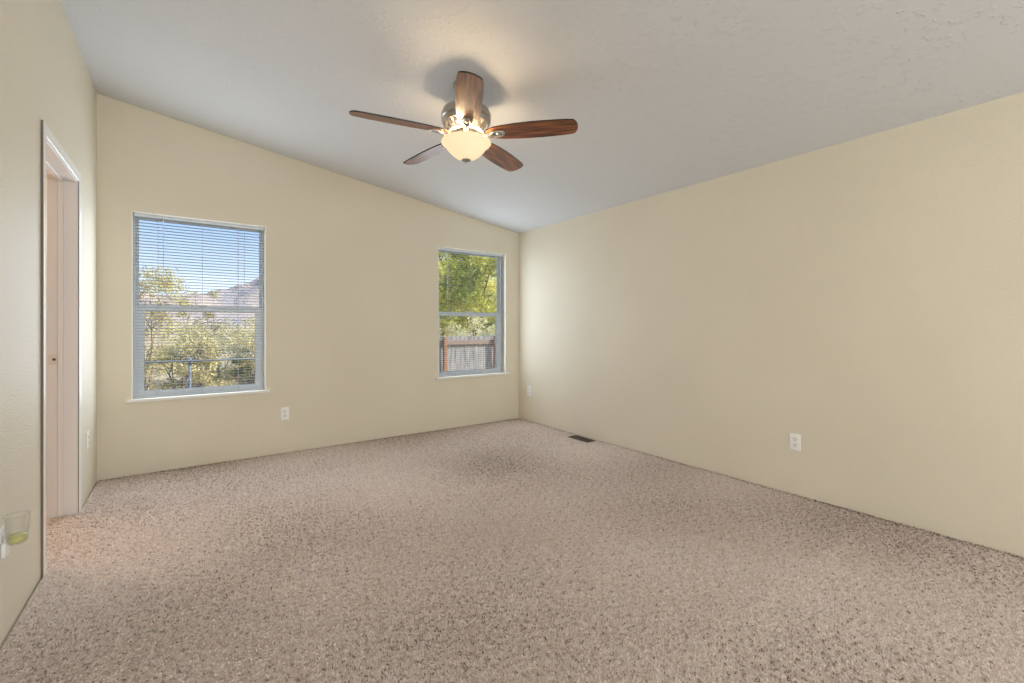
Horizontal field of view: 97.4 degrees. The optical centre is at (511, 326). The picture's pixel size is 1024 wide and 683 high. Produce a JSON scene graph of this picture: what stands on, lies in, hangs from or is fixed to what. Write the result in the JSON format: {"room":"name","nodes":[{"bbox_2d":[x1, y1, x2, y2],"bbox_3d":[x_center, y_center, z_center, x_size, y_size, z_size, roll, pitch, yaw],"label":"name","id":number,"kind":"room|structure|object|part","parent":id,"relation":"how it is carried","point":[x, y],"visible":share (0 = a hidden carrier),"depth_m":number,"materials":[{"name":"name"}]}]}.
{"room":"empty bedroom","nodes":[
{"label":"empty bedroom","id":0,"kind":"room"},
{"bbox_2d":[46,178,46,486],"bbox_3d":[-3.243,0.000,1.872,1.734,2.250,2.433,0,0,-36],"label":"wall","id":1,"kind":"structure","parent":0,"point":[46,178],"depth_m":3.16,"materials":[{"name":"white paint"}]},
{"bbox_2d":[0,0,96,648],"bbox_3d":[-0.870,-0.296,0.176,0.128,2.886,7.961,0,0,-36],"label":"wall","id":2,"kind":"structure","parent":0,"point":[44,74],"depth_m":1.89,"materials":[{"name":"beige paint"}]},
{"bbox_2d":[0,525,4,561],"bbox_3d":[-1.812,0.772,1.596,0.008,0.114,0.070,0,0,-36],"label":"wall outlet","id":3,"kind":"object","parent":2,"relation":"attached to","point":[2,530],"visible":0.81,"depth_m":1.60,"materials":[{"name":"white plastic"}]},
{"bbox_2d":[0,534,3,543],"bbox_3d":[-1.810,0.752,1.598,0.002,0.028,0.034,0,0,-36],"label":"receptacle","id":4,"kind":"object","parent":3,"relation":"attached to","point":[1,535],"depth_m":1.59,"materials":[{"name":"grey plastic"}]},
{"bbox_2d":[1,531,27,558],"bbox_3d":[-1.775,0.744,1.612,0.072,0.145,0.070,0,0,-36],"label":"air freshener","id":5,"kind":"object","parent":2,"relation":"attached to","point":[18,537],"visible":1,"depth_m":1.60,"materials":[{"name":"white plastic"}]},
{"bbox_2d":[6,531,27,544],"bbox_3d":[-1.773,0.723,1.612,0.068,0.104,0.068,0,0,-36],"label":"bottle","id":6,"kind":"object","parent":5,"relation":"on","point":[18,537],"depth_m":1.60,"materials":[{"name":"yellow liquid"}]},
{"bbox_2d":[41,120,81,579],"bbox_3d":[-2.449,0.103,2.371,0.142,2.087,0.900,0,0,-36],"label":"door","id":7,"kind":"structure","parent":2,"relation":"in","point":[64,180],"depth_m":2.67,"materials":[{"name":"white paint"}]},
{"bbox_3d":[-2.148,0.103,2.066,0.012,2.087,0.053,0,0,-36],"label":"casing","id":8,"kind":"part","parent":7,"relation":"part of","materials":[{"name":"white paint"}]},
{"bbox_3d":[-2.711,0.193,2.656,0.040,0.060,0.002,0,0,-36],"label":"strike plate","id":9,"kind":"part","parent":7,"relation":"part of","materials":[{"name":"brown"}]},
{"bbox_3d":[-2.397,-0.913,2.409,0.012,0.053,0.900,0,0,-36],"label":"casing","id":10,"kind":"part","parent":7,"relation":"part of","materials":[{"name":"white paint"}]},
{"bbox_3d":[-2.644,0.103,2.752,0.012,2.087,0.053,0,0,-36],"label":"casing","id":11,"kind":"part","parent":7,"relation":"part of","materials":[{"name":"white paint"}]},
{"bbox_2d":[86,430,88,448],"bbox_3d":[-2.821,0.751,2.994,0.008,0.114,0.070,0,0,-36],"label":"wall outlet","id":12,"kind":"object","parent":2,"relation":"attached to","point":[87,432],"visible":1,"depth_m":2.97,"materials":[{"name":"white plastic"}]},
{"bbox_2d":[97,93,518,481],"bbox_3d":[-1.533,-0.286,4.510,3.872,2.867,0.160,0,0,-36],"label":"wall","id":13,"kind":"structure","parent":0,"point":[352,264],"depth_m":4.10,"materials":[{"name":"beige paint"}]},
{"bbox_2d":[126,211,269,402],"bbox_3d":[-2.568,-0.155,3.743,0.969,1.463,0.186,0,0,-36],"label":"window","id":14,"kind":"structure","parent":13,"relation":"in","point":[137,388],"depth_m":3.65,"materials":[{"name":"white plastic"}]},
{"bbox_3d":[-2.551,0.564,3.719,0.969,0.024,0.126,0,0,-36],"label":"sill","id":15,"kind":"part","parent":14,"relation":"part of","materials":[{"name":"white"}]},
{"bbox_2d":[134,213,263,397],"bbox_3d":[-2.558,-0.165,3.728,0.881,1.431,0.038,0,0,-36],"label":"window blind","id":16,"kind":"object","parent":14,"relation":"attached to","point":[163,218],"visible":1,"depth_m":3.71,"materials":[{"name":"white plastic"}]},
{"bbox_3d":[-2.561,0.544,3.732,0.875,0.012,0.025,0,0,-36],"label":"rail","id":17,"kind":"part","parent":16,"relation":"part of","materials":[{"name":"white plastic"}]},
{"bbox_3d":[-2.565,-0.158,3.729,0.002,1.399,0.029,0,0,-36],"label":"ladder cord","id":18,"kind":"part","parent":16,"relation":"part of","materials":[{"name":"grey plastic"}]},
{"bbox_3d":[-2.613,-0.494,3.804,0.857,0.738,0.026,0,0,-36],"label":"sash","id":19,"kind":"part","parent":14,"relation":"part of","materials":[{"name":"glass"}]},
{"bbox_3d":[-2.596,0.179,3.782,0.857,0.698,0.026,0,0,-36],"label":"sash","id":20,"kind":"part","parent":14,"relation":"part of","materials":[{"name":"white plastic"}]},
{"bbox_2d":[281,407,288,419],"bbox_3d":[-2.038,0.777,4.041,0.070,0.114,0.008,0,0,-36],"label":"wall outlet","id":21,"kind":"object","parent":13,"relation":"attached to","point":[284,410],"visible":1,"depth_m":4.04,"materials":[{"name":"white plastic"}]},
{"bbox_2d":[436,246,508,379],"bbox_3d":[-0.480,-0.155,5.251,0.971,1.463,0.186,0,0,-36],"label":"window","id":22,"kind":"structure","parent":13,"relation":"in","point":[500,320],"depth_m":5.46,"materials":[{"name":"white"}]},
{"bbox_3d":[-0.525,-0.494,5.313,0.859,0.738,0.026,0,0,-36],"label":"sash","id":23,"kind":"part","parent":22,"relation":"part of","materials":[{"name":"glass"}]},
{"bbox_3d":[-0.508,0.179,5.290,0.859,0.698,0.026,0,0,-36],"label":"sash","id":24,"kind":"part","parent":22,"relation":"part of","materials":[{"name":"white plastic"}]},
{"bbox_2d":[439,248,502,376],"bbox_3d":[-0.470,-0.165,5.237,0.883,1.431,0.038,0,0,-36],"label":"window blind","id":25,"kind":"object","parent":22,"relation":"attached to","point":[442,249],"visible":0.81,"depth_m":5.18,"materials":[{"name":"white plastic"}]},
{"bbox_3d":[-0.710,-0.158,5.069,0.002,1.399,0.029,0,0,-36],"label":"ladder cord","id":26,"kind":"part","parent":25,"relation":"part of","materials":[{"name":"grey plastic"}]},
{"bbox_3d":[-0.472,0.544,5.241,0.877,0.012,0.025,0,0,-36],"label":"rail","id":27,"kind":"part","parent":25,"relation":"part of","materials":[{"name":"white plastic"}]},
{"bbox_3d":[-0.463,0.564,5.227,0.971,0.024,0.126,0,0,-36],"label":"sill","id":28,"kind":"part","parent":22,"relation":"part of","materials":[{"name":"white paint"}]},
{"bbox_2d":[0,419,1023,682],"bbox_3d":[0.048,1.188,0.840,5.862,0.114,7.961,0,0,-36],"label":"floor","id":29,"kind":"structure","parent":0,"point":[507,601],"depth_m":1.90,"materials":[{"name":"beige carpet"}]},
{"bbox_2d":[0,418,1023,682],"bbox_3d":[0.563,1.124,1.189,4.356,0.014,7.667,0,0,-36],"label":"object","id":30,"kind":"structure","parent":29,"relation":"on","point":[580,479],"depth_m":2.05,"materials":[{"name":"beige carpet"}]},
{"bbox_2d":[568,435,595,442],"bbox_3d":[0.699,1.122,4.520,0.116,0.006,0.280,0,0,-36],"label":"floor vent","id":31,"kind":"object","parent":30,"relation":"on","point":[576,437],"visible":1,"depth_m":4.52,"materials":[{"name":"brown metal"}]},
{"bbox_2d":[571,436,592,441],"bbox_3d":[0.698,1.122,4.521,0.088,0.004,0.254,0,0,-36],"label":"grille","id":32,"kind":"object","parent":31,"relation":"attached to","point":[580,438],"depth_m":4.52,"materials":[{"name":"brown metal"}]},
{"bbox_2d":[61,0,1023,233],"bbox_3d":[0.751,-1.513,1.347,4.128,0.751,7.961,0,0,-36],"label":"ceiling","id":33,"kind":"structure","parent":0,"point":[663,96],"depth_m":2.53,"materials":[{"name":"white paint"}]},
{"bbox_2d":[349,71,577,171],"bbox_3d":[-0.313,-1.216,2.719,1.264,0.477,1.256,0,0,-36],"label":"ceiling fan","id":34,"kind":"object","parent":33,"relation":"hanging from","point":[464,118],"visible":1,"depth_m":2.61,"materials":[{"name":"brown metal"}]},
{"bbox_3d":[-0.630,-1.155,2.537,0.543,0.008,0.141,0,13,-25],"label":"blade","id":35,"kind":"part","parent":34,"relation":"part of","materials":[{"name":"brown wood"}]},
{"bbox_3d":[-0.546,-1.155,2.992,0.141,0.008,0.543,-18,12,-42],"label":"blade","id":36,"kind":"part","parent":34,"relation":"part of","materials":[{"name":"brown wood"}]},
{"bbox_3d":[-0.412,-1.141,2.644,0.173,0.028,0.062,0,13,-25],"label":"blade arm","id":37,"kind":"part","parent":34,"relation":"part of","materials":[{"name":"silver metal"}]},
{"bbox_3d":[-0.275,-1.062,2.706,0.298,0.121,0.298,0,0,-36],"label":"lamp shade","id":38,"kind":"part","parent":34,"relation":"part of","materials":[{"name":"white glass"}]},
{"bbox_3d":[-0.259,-1.141,2.557,0.062,0.028,0.173,13,-2,-7],"label":"blade arm","id":39,"kind":"part","parent":34,"relation":"part of","materials":[{"name":"silver metal"}]},
{"bbox_3d":[-0.224,-1.155,2.316,0.141,0.008,0.543,13,-2,-7],"label":"blade","id":40,"kind":"part","parent":34,"relation":"part of","materials":[{"name":"brown wood"}]},
{"bbox_3d":[-0.128,-1.141,2.676,0.173,0.028,0.062,0,-13,11],"label":"blade arm","id":41,"kind":"part","parent":34,"relation":"part of","materials":[{"name":"silver metal"}]},
{"bbox_3d":[-0.087,-1.155,3.052,0.141,0.008,0.543,-15,-7,28],"label":"blade","id":42,"kind":"part","parent":34,"relation":"part of","materials":[{"name":"brown wood"}]},
{"bbox_3d":[0.112,-1.155,2.634,0.543,0.008,0.141,0,-13,11],"label":"blade","id":43,"kind":"part","parent":34,"relation":"part of","materials":[{"name":"brown wood"}]},
{"bbox_2d":[519,92,1023,557],"bbox_3d":[2.373,-0.004,2.519,0.128,2.303,7.961,0,0,-36],"label":"wall","id":44,"kind":"structure","parent":0,"point":[862,299],"depth_m":2.89,"materials":[{"name":"beige paint"}]},
{"bbox_2d":[527,386,530,395],"bbox_3d":[0.207,0.768,5.401,0.008,0.114,0.070,0,0,-36],"label":"wall outlet","id":45,"kind":"object","parent":44,"relation":"attached to","point":[528,387],"visible":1,"depth_m":5.39,"materials":[{"name":"white plastic"}]},
{"bbox_2d":[790,433,800,451],"bbox_3d":[1.913,0.777,3.039,0.008,0.114,0.070,0,0,-36],"label":"wall outlet","id":46,"kind":"object","parent":44,"relation":"attached to","point":[795,439],"visible":1,"depth_m":3.04,"materials":[{"name":"white plastic"}]},
{"label":"outside","id":47,"kind":"structure","parent":0,"visible":0},
{"bbox_2d":[145,329,484,389],"bbox_3d":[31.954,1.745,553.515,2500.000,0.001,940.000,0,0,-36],"label":"ground","id":48,"kind":"structure","parent":47,"point":[480,331],"depth_m":34.90,"materials":[{"name":"beige soil"}]},
{"bbox_2d":[139,265,206,389],"bbox_3d":[-7.232,0.228,8.820,2.148,3.058,2.155,0,0,-36],"label":"shrub","id":49,"kind":"object","parent":48,"relation":"on","point":[158,284],"visible":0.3,"depth_m":9.02,"materials":[{"name":"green plant"}]},
{"bbox_2d":[146,332,230,388],"bbox_3d":[-5.178,0.917,7.331,1.179,1.678,1.368,0,0,-36],"label":"shrub","id":50,"kind":"object","parent":48,"relation":"on","point":[197,353],"visible":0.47,"depth_m":7.32,"materials":[{"name":"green plant"}]},
{"bbox_2d":[144,357,254,390],"bbox_3d":[-4.455,1.082,5.997,5.200,1.326,0.090,0,0,-36],"label":"fence","id":51,"kind":"object","parent":48,"relation":"on","point":[189,360],"visible":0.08,"depth_m":6.08,"materials":[{"name":"silver metal"}]},
{"bbox_3d":[-4.363,1.082,6.095,0.042,1.326,0.040,0,0,-36],"label":"post","id":52,"kind":"part","parent":51,"relation":"part of","materials":[{"name":"silver metal"}]},
{"bbox_3d":[-4.443,0.455,5.981,5.200,0.028,0.030,0,0,-36],"label":"rail","id":53,"kind":"part","parent":51,"relation":"part of","materials":[{"name":"silver metal"}]},
{"bbox_2d":[145,380,254,389],"bbox_3d":[-6.460,1.577,9.299,5.066,0.336,7.631,0,0,-36],"label":"dry grass","id":54,"kind":"structure","parent":48,"relation":"on","point":[210,380],"depth_m":11.85,"materials":[{"name":"plant"}]},
{"bbox_2d":[170,290,232,386],"bbox_3d":[-7.923,0.390,11.403,1.233,2.726,1.353,0,0,16],"label":"shrub","id":55,"kind":"object","parent":48,"relation":"on","point":[207,317],"visible":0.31,"depth_m":11.45,"materials":[{"name":"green plant"}]},
{"bbox_2d":[164,317,254,384],"bbox_3d":[-9.123,0.765,13.834,2.871,2.184,2.840,0,0,-36],"label":"shrub","id":56,"kind":"object","parent":48,"relation":"on","point":[223,342],"visible":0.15,"depth_m":13.65,"materials":[{"name":"green plant"}]},
{"bbox_2d":[220,316,254,384],"bbox_3d":[-6.614,0.737,11.418,1.391,2.040,1.372,0,0,-36],"label":"shrub","id":57,"kind":"object","parent":48,"relation":"on","point":[237,333],"visible":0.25,"depth_m":11.33,"materials":[{"name":"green plant"}]},
{"bbox_2d":[230,346,254,383],"bbox_3d":[-5.023,1.062,8.719,0.784,1.389,0.740,0,0,-10],"label":"bush","id":58,"kind":"object","parent":48,"relation":"on","point":[235,362],"visible":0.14,"depth_m":8.58,"materials":[{"name":"green plant"}]},
{"bbox_2d":[139,278,495,327],"bbox_3d":[-350.416,-51.012,536.385,700.000,105.514,240.000,0,0,-36],"label":"mountain","id":59,"kind":"structure","parent":48,"relation":"on","point":[197,298],"depth_m":479.01},
{"bbox_2d":[440,327,451,337],"bbox_3d":[-1.504,0.870,9.426,0.866,1.772,0.916,0,0,32],"label":"bush","id":60,"kind":"object","parent":48,"relation":"on","point":[443,332],"visible":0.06,"depth_m":9.29,"materials":[{"name":"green plant"}]},
{"bbox_2d":[439,252,495,335],"bbox_3d":[-1.203,-1.341,13.646,4.017,6.181,4.362,0,0,-17],"label":"leafy tree","id":61,"kind":"object","parent":48,"relation":"on","point":[477,302],"visible":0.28,"depth_m":12.37,"materials":[{"name":"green plant"}]},
{"bbox_2d":[440,335,494,371],"bbox_3d":[-0.143,0.945,8.780,5.250,1.599,0.128,0,0,-36],"label":"wooden fence","id":62,"kind":"object","parent":48,"relation":"on","point":[476,346],"visible":0.11,"depth_m":8.35,"materials":[{"name":"brown"}]},
{"bbox_3d":[-1.190,0.963,7.987,0.064,1.565,0.066,0,0,-36],"label":"post","id":63,"kind":"part","parent":62,"relation":"part of","materials":[{"name":"brown wood"}]},
{"bbox_3d":[-0.157,0.280,8.799,5.250,0.090,0.039,0,0,-36],"label":"rail","id":64,"kind":"part","parent":62,"relation":"part of","materials":[{"name":"brown wood"}]},
{"bbox_3d":[-0.317,0.963,8.617,0.064,1.565,0.066,0,0,-36],"label":"post","id":65,"kind":"part","parent":62,"relation":"part of","materials":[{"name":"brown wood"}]},
{"bbox_2d":[439,253,495,334],"bbox_3d":[-2.624,-1.722,18.681,5.259,6.950,4.962,0,0,-36],"label":"leafy tree","id":66,"kind":"object","parent":48,"relation":"on","point":[445,278],"visible":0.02,"depth_m":18.19,"materials":[{"name":"green plant"}]},
{"bbox_2d":[448,316,494,336],"bbox_3d":[-0.980,0.698,11.240,1.660,2.111,1.734,0,0,-36],"label":"bush","id":67,"kind":"object","parent":48,"relation":"on","point":[492,332],"visible":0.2,"depth_m":11.20,"materials":[{"name":"green plant"}]}
]}

